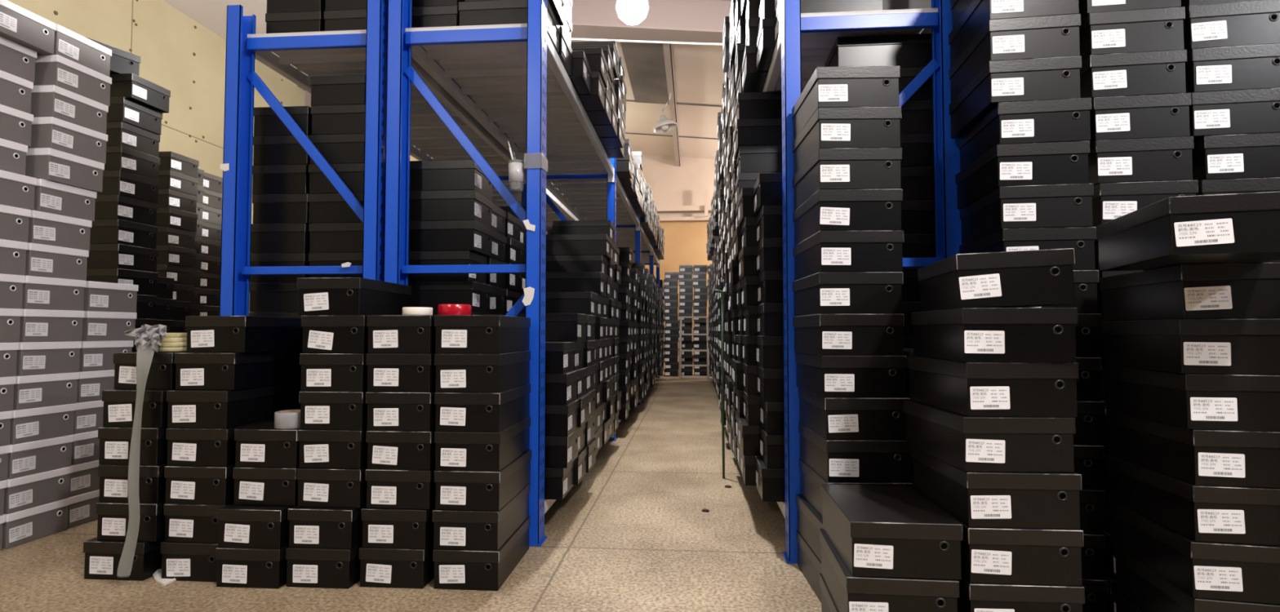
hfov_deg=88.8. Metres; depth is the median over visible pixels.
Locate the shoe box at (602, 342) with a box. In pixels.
[599,338,605,361]
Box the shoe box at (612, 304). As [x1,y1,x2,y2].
[608,298,616,319]
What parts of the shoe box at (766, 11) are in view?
lid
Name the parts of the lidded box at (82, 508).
lid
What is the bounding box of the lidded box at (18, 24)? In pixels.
[0,0,56,55]
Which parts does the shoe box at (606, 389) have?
lid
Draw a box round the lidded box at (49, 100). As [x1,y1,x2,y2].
[31,84,108,134]
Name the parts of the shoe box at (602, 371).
lid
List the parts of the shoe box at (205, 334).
lid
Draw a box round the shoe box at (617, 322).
[614,320,619,337]
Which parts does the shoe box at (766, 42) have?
lid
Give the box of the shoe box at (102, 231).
[89,219,157,249]
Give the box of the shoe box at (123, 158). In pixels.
[104,146,159,180]
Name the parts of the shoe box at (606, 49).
lid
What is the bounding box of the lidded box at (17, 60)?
[0,35,37,83]
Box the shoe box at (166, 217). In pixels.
[155,207,197,231]
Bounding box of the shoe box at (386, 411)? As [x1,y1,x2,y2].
[365,391,435,431]
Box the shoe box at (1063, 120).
[958,97,1092,170]
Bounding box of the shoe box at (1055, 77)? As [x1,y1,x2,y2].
[948,56,1081,138]
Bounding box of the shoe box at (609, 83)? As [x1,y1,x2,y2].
[605,72,611,101]
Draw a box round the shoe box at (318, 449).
[297,428,367,469]
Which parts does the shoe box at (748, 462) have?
lid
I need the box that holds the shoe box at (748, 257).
[738,246,757,280]
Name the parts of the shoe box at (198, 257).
lid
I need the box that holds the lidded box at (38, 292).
[20,275,85,311]
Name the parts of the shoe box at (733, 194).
lid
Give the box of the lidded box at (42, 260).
[25,243,88,280]
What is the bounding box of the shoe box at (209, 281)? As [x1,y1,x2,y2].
[200,271,220,290]
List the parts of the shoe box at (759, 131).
lid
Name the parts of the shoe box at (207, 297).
lid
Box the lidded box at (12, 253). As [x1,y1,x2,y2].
[0,239,28,275]
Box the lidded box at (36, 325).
[19,309,84,342]
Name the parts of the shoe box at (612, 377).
lid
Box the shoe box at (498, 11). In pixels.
[458,0,559,53]
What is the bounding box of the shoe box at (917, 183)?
[900,166,934,200]
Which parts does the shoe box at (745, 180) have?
lid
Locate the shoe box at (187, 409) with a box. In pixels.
[166,382,301,428]
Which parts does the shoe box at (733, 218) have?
lid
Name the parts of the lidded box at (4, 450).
lid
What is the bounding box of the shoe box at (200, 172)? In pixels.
[197,168,204,186]
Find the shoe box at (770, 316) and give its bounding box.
[756,302,783,335]
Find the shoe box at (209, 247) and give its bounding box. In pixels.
[200,238,221,257]
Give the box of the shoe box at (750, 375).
[742,363,758,395]
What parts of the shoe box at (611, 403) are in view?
lid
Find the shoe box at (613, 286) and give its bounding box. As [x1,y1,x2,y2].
[612,281,614,299]
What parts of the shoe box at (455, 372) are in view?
lid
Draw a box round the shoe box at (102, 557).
[83,537,164,581]
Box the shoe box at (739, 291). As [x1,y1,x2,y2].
[736,280,742,309]
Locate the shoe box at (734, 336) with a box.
[732,334,737,359]
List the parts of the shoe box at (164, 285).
lid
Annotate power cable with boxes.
[571,38,723,45]
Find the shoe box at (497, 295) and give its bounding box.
[489,285,505,314]
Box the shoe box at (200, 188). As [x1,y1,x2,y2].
[196,185,204,203]
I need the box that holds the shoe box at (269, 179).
[252,164,309,195]
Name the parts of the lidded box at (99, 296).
lid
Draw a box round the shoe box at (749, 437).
[737,417,760,455]
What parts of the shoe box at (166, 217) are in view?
lid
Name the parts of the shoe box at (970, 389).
lid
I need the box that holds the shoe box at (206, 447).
[165,418,274,466]
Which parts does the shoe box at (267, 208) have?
lid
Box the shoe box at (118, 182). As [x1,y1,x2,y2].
[97,169,159,204]
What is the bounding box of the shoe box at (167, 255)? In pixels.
[155,245,196,267]
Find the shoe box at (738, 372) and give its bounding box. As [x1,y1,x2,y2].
[733,360,743,390]
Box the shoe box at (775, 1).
[774,0,778,11]
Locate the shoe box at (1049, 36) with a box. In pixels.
[948,13,1080,102]
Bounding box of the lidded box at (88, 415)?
[73,400,103,434]
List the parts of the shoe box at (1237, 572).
lid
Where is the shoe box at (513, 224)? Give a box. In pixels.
[505,212,520,242]
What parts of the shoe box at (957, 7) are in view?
lid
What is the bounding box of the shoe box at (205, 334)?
[185,315,302,352]
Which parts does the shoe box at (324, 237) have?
lid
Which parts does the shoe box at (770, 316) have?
lid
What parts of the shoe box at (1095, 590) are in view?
lid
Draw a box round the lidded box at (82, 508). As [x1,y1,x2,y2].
[67,489,99,528]
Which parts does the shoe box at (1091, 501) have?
lid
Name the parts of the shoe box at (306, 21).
lid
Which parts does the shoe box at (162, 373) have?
lid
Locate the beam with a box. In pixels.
[297,0,731,107]
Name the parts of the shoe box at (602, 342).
lid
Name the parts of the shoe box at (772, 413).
lid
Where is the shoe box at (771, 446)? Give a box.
[759,426,784,468]
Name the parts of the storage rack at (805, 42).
foot plate, post, shelf panel, post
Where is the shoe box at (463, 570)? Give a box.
[432,515,530,591]
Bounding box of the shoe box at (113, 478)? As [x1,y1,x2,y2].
[97,462,167,503]
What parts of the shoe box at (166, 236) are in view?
lid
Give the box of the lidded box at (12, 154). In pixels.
[0,137,27,175]
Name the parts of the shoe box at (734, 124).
lid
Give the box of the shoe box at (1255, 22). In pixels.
[1183,0,1279,52]
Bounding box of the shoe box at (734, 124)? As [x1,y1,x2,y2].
[733,117,735,142]
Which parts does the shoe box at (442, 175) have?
lid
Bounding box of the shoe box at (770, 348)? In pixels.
[755,335,783,368]
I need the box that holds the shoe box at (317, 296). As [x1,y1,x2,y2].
[297,277,411,315]
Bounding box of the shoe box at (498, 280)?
[486,257,506,288]
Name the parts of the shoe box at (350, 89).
lid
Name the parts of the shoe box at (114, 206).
lid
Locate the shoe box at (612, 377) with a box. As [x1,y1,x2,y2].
[609,375,614,396]
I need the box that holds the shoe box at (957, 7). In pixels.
[950,0,973,28]
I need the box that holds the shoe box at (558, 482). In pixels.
[544,460,574,499]
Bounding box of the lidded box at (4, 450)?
[0,444,10,480]
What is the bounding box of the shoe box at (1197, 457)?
[1105,409,1279,488]
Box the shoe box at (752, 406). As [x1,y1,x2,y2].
[742,390,760,425]
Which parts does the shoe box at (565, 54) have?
lid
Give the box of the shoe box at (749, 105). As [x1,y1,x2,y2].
[734,90,802,124]
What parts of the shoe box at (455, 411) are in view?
lid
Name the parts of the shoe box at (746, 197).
lid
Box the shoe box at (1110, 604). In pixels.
[1104,574,1116,611]
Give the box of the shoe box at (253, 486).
[232,466,298,506]
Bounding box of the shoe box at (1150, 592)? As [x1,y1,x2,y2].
[1113,546,1279,611]
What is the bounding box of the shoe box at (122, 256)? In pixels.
[86,244,158,272]
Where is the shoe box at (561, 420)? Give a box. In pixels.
[545,399,578,436]
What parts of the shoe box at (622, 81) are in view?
lid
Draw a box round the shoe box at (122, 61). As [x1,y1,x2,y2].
[86,37,140,75]
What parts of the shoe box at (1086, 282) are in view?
lid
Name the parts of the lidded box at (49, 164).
lid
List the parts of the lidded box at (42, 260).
lid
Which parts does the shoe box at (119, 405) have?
lid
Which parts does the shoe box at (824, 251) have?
lid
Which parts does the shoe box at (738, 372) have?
lid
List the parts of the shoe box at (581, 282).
lid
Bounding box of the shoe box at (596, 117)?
[586,88,612,124]
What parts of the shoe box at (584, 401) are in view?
lid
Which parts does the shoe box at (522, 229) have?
lid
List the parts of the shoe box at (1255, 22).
lid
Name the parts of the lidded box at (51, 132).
lid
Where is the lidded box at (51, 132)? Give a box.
[27,116,107,164]
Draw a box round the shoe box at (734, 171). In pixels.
[731,160,737,192]
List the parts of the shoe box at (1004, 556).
lid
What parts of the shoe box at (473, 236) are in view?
lid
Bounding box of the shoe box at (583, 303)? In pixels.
[520,292,598,316]
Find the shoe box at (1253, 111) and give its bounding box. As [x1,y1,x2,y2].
[1189,88,1279,140]
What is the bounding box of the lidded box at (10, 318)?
[0,308,22,342]
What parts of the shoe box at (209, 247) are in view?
lid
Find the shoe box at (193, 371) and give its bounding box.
[173,350,302,390]
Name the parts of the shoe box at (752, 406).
lid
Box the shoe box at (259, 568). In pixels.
[215,544,288,588]
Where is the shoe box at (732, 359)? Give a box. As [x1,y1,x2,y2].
[731,358,734,382]
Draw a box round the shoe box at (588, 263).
[546,254,608,275]
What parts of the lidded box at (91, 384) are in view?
lid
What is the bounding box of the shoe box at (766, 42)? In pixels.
[755,17,775,71]
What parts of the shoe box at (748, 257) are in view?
lid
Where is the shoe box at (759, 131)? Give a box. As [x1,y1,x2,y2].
[733,118,782,159]
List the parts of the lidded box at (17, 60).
lid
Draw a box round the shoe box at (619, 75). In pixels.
[615,69,620,79]
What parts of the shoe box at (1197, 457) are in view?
lid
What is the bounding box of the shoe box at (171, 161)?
[158,151,199,177]
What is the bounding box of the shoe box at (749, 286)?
[741,275,758,307]
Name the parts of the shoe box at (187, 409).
lid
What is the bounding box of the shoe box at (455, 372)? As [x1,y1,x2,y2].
[434,350,530,392]
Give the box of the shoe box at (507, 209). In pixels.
[497,206,525,218]
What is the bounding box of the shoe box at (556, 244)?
[546,234,612,259]
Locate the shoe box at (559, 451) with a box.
[544,427,578,468]
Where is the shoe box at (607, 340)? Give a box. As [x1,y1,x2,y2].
[604,338,609,359]
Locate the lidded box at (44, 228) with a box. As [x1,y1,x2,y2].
[27,210,92,250]
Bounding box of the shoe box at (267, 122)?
[253,106,311,136]
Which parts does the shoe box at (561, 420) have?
lid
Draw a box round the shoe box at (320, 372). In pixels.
[299,353,367,391]
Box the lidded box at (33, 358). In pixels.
[14,341,81,376]
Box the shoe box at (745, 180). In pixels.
[734,172,782,208]
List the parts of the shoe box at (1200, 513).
lid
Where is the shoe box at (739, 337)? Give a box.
[736,334,742,362]
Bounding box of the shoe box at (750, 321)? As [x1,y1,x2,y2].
[743,306,757,335]
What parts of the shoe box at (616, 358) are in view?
lid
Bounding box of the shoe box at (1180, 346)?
[1101,319,1279,375]
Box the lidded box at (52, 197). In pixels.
[34,178,97,221]
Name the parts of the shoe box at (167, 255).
lid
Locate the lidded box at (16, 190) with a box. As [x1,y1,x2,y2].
[0,169,36,210]
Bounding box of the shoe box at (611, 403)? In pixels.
[607,395,615,417]
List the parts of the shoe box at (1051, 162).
lid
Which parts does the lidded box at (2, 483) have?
lid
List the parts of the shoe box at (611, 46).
lid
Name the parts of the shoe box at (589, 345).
lid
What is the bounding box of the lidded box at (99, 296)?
[83,280,138,312]
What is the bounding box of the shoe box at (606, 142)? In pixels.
[598,118,623,148]
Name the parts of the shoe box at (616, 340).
lid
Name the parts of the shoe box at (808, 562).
lid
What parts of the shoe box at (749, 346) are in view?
lid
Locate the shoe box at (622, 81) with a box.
[619,75,626,104]
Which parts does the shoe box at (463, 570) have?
lid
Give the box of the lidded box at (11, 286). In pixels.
[0,273,25,308]
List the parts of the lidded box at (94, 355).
lid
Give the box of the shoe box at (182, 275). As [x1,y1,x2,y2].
[156,264,195,285]
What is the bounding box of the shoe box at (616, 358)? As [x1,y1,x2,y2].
[613,355,619,375]
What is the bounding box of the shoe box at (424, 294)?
[408,280,491,313]
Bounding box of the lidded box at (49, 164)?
[25,147,104,192]
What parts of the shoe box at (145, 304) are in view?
lid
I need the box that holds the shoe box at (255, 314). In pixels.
[248,312,301,317]
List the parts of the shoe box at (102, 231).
lid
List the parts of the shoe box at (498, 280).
lid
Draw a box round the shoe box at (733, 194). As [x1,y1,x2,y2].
[730,184,735,215]
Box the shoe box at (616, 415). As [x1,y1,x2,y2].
[613,412,618,431]
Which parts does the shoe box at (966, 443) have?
lid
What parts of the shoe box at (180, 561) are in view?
lid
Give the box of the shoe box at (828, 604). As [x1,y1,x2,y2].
[819,573,839,611]
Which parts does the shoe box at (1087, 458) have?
lid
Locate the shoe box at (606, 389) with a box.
[602,378,612,402]
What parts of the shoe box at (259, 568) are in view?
lid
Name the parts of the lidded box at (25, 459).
lid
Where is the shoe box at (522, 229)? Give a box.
[520,222,525,248]
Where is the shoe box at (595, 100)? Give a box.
[577,71,605,111]
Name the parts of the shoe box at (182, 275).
lid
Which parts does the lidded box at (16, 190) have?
lid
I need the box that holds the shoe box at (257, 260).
[249,253,309,283]
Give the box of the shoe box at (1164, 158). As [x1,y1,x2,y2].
[1088,136,1194,186]
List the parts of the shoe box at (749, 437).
lid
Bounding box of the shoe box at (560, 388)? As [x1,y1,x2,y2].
[545,370,577,404]
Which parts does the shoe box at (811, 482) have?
lid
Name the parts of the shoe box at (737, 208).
lid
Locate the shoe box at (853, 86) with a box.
[791,66,900,141]
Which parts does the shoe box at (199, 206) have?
lid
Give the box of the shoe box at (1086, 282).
[1035,270,1098,314]
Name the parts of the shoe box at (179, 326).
lid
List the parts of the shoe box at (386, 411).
lid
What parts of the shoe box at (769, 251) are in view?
lid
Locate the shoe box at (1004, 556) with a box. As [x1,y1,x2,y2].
[915,489,1083,586]
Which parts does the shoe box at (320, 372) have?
lid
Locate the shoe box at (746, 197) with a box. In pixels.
[737,187,756,226]
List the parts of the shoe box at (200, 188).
lid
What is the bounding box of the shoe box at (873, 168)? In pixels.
[792,147,902,211]
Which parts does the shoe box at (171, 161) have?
lid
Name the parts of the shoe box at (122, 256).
lid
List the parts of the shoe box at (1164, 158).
lid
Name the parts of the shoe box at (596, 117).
lid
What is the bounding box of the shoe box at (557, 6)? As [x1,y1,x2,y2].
[464,0,564,25]
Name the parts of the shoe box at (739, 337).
lid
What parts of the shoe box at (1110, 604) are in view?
lid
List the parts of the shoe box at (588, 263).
lid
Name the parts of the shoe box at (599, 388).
lid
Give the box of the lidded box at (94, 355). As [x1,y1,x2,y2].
[79,340,133,371]
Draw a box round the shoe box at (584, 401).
[577,393,590,427]
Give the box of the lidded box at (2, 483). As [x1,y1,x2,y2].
[0,480,6,515]
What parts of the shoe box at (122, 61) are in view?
lid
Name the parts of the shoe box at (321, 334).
lid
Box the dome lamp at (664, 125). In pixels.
[653,92,677,133]
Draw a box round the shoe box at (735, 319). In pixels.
[731,310,738,334]
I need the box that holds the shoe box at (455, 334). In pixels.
[434,315,530,354]
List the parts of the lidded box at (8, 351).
lid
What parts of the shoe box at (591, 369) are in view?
lid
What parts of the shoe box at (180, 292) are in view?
lid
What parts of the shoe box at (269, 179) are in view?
lid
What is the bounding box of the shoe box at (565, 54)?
[557,26,572,75]
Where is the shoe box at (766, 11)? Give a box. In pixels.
[757,0,775,32]
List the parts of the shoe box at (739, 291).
lid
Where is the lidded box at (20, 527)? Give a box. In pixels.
[2,497,70,548]
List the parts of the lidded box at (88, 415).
lid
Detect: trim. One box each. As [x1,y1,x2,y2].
[574,189,711,222]
[625,100,721,139]
[662,43,679,166]
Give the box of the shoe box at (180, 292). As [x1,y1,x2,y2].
[173,284,194,303]
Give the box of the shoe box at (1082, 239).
[959,226,1096,270]
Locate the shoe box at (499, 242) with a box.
[487,230,506,262]
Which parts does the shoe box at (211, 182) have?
lid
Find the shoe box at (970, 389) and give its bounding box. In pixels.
[907,356,1079,417]
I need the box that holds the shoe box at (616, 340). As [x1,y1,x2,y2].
[613,337,619,356]
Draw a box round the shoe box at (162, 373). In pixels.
[113,351,186,389]
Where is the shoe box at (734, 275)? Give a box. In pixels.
[728,259,739,286]
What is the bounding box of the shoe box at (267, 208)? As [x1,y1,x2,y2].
[252,193,309,224]
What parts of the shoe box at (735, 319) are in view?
lid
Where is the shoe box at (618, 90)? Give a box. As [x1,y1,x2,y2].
[614,79,623,111]
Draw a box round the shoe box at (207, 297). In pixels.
[200,288,219,306]
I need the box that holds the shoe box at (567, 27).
[560,6,572,47]
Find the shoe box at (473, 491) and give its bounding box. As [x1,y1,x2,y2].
[434,449,531,511]
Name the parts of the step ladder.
rail, rail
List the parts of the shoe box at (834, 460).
lid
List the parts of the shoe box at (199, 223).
lid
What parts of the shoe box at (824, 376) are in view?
lid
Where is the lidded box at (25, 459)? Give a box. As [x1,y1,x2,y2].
[7,435,73,479]
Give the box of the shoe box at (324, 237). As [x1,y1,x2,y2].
[308,222,363,253]
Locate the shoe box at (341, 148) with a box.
[309,133,364,164]
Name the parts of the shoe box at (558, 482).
lid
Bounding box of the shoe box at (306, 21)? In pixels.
[265,11,324,33]
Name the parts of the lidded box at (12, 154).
lid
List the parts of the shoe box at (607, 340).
lid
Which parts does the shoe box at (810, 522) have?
lid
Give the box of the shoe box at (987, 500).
[911,446,1081,529]
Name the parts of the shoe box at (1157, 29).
lid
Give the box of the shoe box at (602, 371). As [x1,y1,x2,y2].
[598,360,605,384]
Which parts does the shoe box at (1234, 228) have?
lid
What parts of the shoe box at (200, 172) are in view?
lid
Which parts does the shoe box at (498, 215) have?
lid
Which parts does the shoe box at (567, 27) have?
lid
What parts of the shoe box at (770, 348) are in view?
lid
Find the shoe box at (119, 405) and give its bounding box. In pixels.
[102,389,175,427]
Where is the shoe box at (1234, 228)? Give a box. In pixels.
[1095,191,1279,271]
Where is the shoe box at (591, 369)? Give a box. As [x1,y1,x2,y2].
[586,364,595,393]
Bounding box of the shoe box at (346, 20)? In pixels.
[324,8,366,31]
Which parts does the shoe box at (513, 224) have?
lid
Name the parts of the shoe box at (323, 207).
lid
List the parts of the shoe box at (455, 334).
lid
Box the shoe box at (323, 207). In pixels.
[307,192,364,223]
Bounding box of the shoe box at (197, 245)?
[194,236,202,253]
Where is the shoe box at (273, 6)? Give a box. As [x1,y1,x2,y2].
[266,0,325,13]
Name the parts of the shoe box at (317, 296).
lid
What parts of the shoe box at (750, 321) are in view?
lid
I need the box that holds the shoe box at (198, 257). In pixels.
[195,253,202,271]
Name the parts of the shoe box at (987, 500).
lid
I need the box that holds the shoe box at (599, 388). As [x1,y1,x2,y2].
[595,382,603,407]
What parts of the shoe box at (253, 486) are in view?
lid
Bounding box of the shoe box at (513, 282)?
[505,263,523,292]
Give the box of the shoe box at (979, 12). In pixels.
[948,0,1079,67]
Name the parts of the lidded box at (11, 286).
lid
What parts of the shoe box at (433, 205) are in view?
lid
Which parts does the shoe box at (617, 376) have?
lid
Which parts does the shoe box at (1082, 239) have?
lid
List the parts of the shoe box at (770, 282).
lid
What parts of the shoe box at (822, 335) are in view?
lid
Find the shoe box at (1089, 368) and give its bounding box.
[1075,357,1101,401]
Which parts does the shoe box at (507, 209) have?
lid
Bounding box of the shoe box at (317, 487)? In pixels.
[296,466,367,508]
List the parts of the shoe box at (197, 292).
lid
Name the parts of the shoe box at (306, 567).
lid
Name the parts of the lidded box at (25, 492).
lid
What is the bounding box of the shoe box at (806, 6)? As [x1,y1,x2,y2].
[774,0,883,44]
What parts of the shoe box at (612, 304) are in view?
lid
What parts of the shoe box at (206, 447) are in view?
lid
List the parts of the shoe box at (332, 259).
lid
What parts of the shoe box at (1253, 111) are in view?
lid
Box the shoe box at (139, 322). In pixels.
[133,318,155,342]
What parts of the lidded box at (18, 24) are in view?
lid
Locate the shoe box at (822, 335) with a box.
[792,314,904,355]
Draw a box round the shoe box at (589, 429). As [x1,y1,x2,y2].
[585,413,595,446]
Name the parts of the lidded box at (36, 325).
lid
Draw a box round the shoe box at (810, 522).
[795,493,822,561]
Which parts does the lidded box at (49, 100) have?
lid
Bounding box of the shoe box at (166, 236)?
[155,226,195,249]
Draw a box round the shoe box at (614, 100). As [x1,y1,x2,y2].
[611,84,617,112]
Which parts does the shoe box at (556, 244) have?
lid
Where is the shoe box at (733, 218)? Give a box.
[730,209,736,239]
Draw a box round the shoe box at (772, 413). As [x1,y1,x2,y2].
[760,397,784,435]
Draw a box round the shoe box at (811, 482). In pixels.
[799,458,912,518]
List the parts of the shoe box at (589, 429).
lid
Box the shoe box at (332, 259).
[308,252,362,277]
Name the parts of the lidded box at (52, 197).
lid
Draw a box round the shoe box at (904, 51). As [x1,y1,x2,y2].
[825,33,932,67]
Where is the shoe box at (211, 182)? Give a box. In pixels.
[203,172,222,193]
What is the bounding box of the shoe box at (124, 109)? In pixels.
[106,97,162,135]
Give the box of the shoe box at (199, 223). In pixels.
[195,219,203,237]
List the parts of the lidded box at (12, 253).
lid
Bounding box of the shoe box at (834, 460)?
[798,422,911,482]
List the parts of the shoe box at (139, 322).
lid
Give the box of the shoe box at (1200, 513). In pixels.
[1105,454,1279,546]
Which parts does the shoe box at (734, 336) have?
lid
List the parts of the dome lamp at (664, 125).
bulb, lamp shade, arm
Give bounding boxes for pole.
[714,288,726,478]
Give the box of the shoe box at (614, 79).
[611,73,615,90]
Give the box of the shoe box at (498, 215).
[491,204,506,236]
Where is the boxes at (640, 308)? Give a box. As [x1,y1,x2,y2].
[132,0,1279,534]
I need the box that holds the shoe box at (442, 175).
[409,160,492,200]
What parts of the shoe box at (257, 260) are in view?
lid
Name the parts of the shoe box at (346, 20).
lid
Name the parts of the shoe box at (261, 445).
lid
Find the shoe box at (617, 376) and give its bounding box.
[614,373,619,394]
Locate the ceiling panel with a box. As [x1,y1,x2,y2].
[620,41,669,104]
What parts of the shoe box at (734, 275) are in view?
lid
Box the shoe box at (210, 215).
[202,205,222,226]
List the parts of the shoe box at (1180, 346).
lid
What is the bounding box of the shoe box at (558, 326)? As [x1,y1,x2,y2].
[495,313,586,341]
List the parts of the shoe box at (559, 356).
lid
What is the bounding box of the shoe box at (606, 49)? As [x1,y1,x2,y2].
[571,44,613,83]
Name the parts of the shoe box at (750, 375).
lid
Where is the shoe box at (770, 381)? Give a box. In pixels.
[756,365,784,401]
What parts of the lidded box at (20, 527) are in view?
lid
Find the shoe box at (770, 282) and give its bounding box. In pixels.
[757,270,783,305]
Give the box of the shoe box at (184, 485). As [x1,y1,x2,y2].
[164,464,235,505]
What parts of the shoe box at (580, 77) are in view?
lid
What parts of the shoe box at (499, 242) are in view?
lid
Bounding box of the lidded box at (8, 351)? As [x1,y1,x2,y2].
[0,342,18,377]
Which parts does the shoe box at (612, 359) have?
lid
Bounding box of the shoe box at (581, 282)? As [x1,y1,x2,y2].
[545,271,607,296]
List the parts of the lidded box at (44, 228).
lid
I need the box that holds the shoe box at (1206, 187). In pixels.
[1195,177,1279,195]
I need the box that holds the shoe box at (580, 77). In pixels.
[568,50,591,94]
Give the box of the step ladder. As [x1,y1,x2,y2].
[678,316,709,378]
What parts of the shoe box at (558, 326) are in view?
lid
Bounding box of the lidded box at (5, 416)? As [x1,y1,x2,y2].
[0,410,12,446]
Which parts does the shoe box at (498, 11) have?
lid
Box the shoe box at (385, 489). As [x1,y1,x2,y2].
[365,467,435,509]
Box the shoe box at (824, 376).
[795,351,906,397]
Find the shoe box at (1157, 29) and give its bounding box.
[1079,6,1185,62]
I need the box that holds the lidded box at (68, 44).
[44,24,111,76]
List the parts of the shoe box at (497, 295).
lid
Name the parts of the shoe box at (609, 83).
lid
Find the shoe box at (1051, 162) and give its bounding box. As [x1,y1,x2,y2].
[955,141,1089,209]
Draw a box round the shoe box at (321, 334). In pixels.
[301,315,368,353]
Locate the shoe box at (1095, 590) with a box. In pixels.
[1082,578,1107,611]
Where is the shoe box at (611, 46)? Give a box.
[571,42,618,78]
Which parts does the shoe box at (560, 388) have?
lid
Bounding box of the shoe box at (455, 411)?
[434,383,530,431]
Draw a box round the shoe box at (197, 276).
[193,271,201,288]
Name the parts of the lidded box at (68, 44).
lid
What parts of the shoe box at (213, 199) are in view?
lid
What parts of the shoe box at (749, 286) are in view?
lid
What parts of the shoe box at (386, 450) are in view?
lid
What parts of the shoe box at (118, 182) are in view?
lid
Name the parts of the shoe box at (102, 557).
lid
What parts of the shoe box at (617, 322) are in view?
lid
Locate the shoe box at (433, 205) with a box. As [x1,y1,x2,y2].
[408,190,493,228]
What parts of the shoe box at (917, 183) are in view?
lid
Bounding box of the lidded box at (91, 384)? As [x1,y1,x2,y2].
[76,369,114,402]
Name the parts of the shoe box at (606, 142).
lid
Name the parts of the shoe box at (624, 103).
lid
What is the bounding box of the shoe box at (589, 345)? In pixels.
[583,340,595,367]
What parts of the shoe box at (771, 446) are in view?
lid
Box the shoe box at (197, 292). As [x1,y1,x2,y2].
[192,288,201,305]
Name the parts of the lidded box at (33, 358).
lid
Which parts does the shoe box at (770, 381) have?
lid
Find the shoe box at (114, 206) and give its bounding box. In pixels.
[94,194,157,226]
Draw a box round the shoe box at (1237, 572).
[1107,499,1279,604]
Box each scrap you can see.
[152,568,176,586]
[219,163,229,171]
[341,262,351,267]
[522,219,535,231]
[522,286,534,306]
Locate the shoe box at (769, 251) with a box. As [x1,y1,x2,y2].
[755,237,782,275]
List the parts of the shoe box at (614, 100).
lid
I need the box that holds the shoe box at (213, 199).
[202,188,222,209]
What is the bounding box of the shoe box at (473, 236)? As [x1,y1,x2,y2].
[408,220,493,257]
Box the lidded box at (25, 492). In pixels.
[3,466,71,514]
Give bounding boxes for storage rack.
[219,0,579,315]
[383,0,660,546]
[762,0,961,564]
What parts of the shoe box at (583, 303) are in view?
lid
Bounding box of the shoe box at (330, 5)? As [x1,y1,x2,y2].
[324,0,366,11]
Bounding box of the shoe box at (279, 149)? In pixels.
[253,135,310,165]
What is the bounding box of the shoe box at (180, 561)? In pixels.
[160,541,217,582]
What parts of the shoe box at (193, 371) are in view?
lid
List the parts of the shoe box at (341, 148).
lid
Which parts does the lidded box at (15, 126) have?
lid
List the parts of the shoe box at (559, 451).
lid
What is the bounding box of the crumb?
[701,508,709,511]
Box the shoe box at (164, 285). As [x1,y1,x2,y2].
[155,276,174,299]
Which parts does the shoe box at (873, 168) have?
lid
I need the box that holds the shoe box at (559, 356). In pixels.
[545,342,574,373]
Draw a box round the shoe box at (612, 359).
[609,356,614,377]
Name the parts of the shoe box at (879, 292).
lid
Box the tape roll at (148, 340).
[116,324,186,577]
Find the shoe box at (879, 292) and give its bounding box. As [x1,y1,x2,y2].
[792,271,902,316]
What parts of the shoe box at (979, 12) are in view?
lid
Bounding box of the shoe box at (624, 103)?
[622,97,626,120]
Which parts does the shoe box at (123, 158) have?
lid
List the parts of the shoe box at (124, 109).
lid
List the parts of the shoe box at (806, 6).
lid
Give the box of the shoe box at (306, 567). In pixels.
[285,542,362,589]
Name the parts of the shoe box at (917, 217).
lid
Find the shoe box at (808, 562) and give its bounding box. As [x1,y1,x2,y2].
[795,529,821,602]
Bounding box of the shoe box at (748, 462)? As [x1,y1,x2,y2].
[740,449,760,485]
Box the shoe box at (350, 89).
[310,75,365,106]
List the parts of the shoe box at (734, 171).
lid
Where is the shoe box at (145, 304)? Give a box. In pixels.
[136,294,157,319]
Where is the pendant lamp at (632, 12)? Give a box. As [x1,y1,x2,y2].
[616,0,648,25]
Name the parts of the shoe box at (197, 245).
lid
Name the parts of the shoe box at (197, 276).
lid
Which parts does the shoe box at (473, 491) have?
lid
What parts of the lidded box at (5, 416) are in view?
lid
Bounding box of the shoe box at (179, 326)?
[173,320,186,333]
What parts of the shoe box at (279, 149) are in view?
lid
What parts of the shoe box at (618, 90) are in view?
lid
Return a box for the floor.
[0,368,821,611]
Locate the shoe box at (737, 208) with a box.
[735,203,740,229]
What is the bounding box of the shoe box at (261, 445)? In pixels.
[234,421,300,468]
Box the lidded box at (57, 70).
[33,54,111,106]
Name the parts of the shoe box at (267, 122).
lid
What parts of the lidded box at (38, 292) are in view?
lid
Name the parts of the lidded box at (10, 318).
lid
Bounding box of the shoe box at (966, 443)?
[903,400,1075,472]
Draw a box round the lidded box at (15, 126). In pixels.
[0,104,33,146]
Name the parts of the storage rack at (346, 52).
post, post, shelf panel, post, shelf panel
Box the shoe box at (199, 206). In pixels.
[195,202,203,220]
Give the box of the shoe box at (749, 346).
[742,335,756,365]
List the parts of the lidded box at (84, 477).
lid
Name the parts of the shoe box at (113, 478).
lid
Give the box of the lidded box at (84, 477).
[68,459,100,497]
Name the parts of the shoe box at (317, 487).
lid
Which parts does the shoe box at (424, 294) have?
lid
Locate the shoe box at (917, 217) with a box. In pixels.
[901,200,935,234]
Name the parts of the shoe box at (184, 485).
lid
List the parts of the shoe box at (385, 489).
lid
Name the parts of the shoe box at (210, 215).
lid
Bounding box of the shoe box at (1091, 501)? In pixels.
[1079,488,1105,534]
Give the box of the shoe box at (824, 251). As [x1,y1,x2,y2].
[793,230,903,280]
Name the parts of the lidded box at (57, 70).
lid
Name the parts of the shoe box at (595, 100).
lid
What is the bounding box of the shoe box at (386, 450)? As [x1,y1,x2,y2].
[366,429,435,471]
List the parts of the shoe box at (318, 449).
lid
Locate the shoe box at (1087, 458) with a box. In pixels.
[1073,444,1103,489]
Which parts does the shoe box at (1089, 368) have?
lid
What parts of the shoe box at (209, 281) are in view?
lid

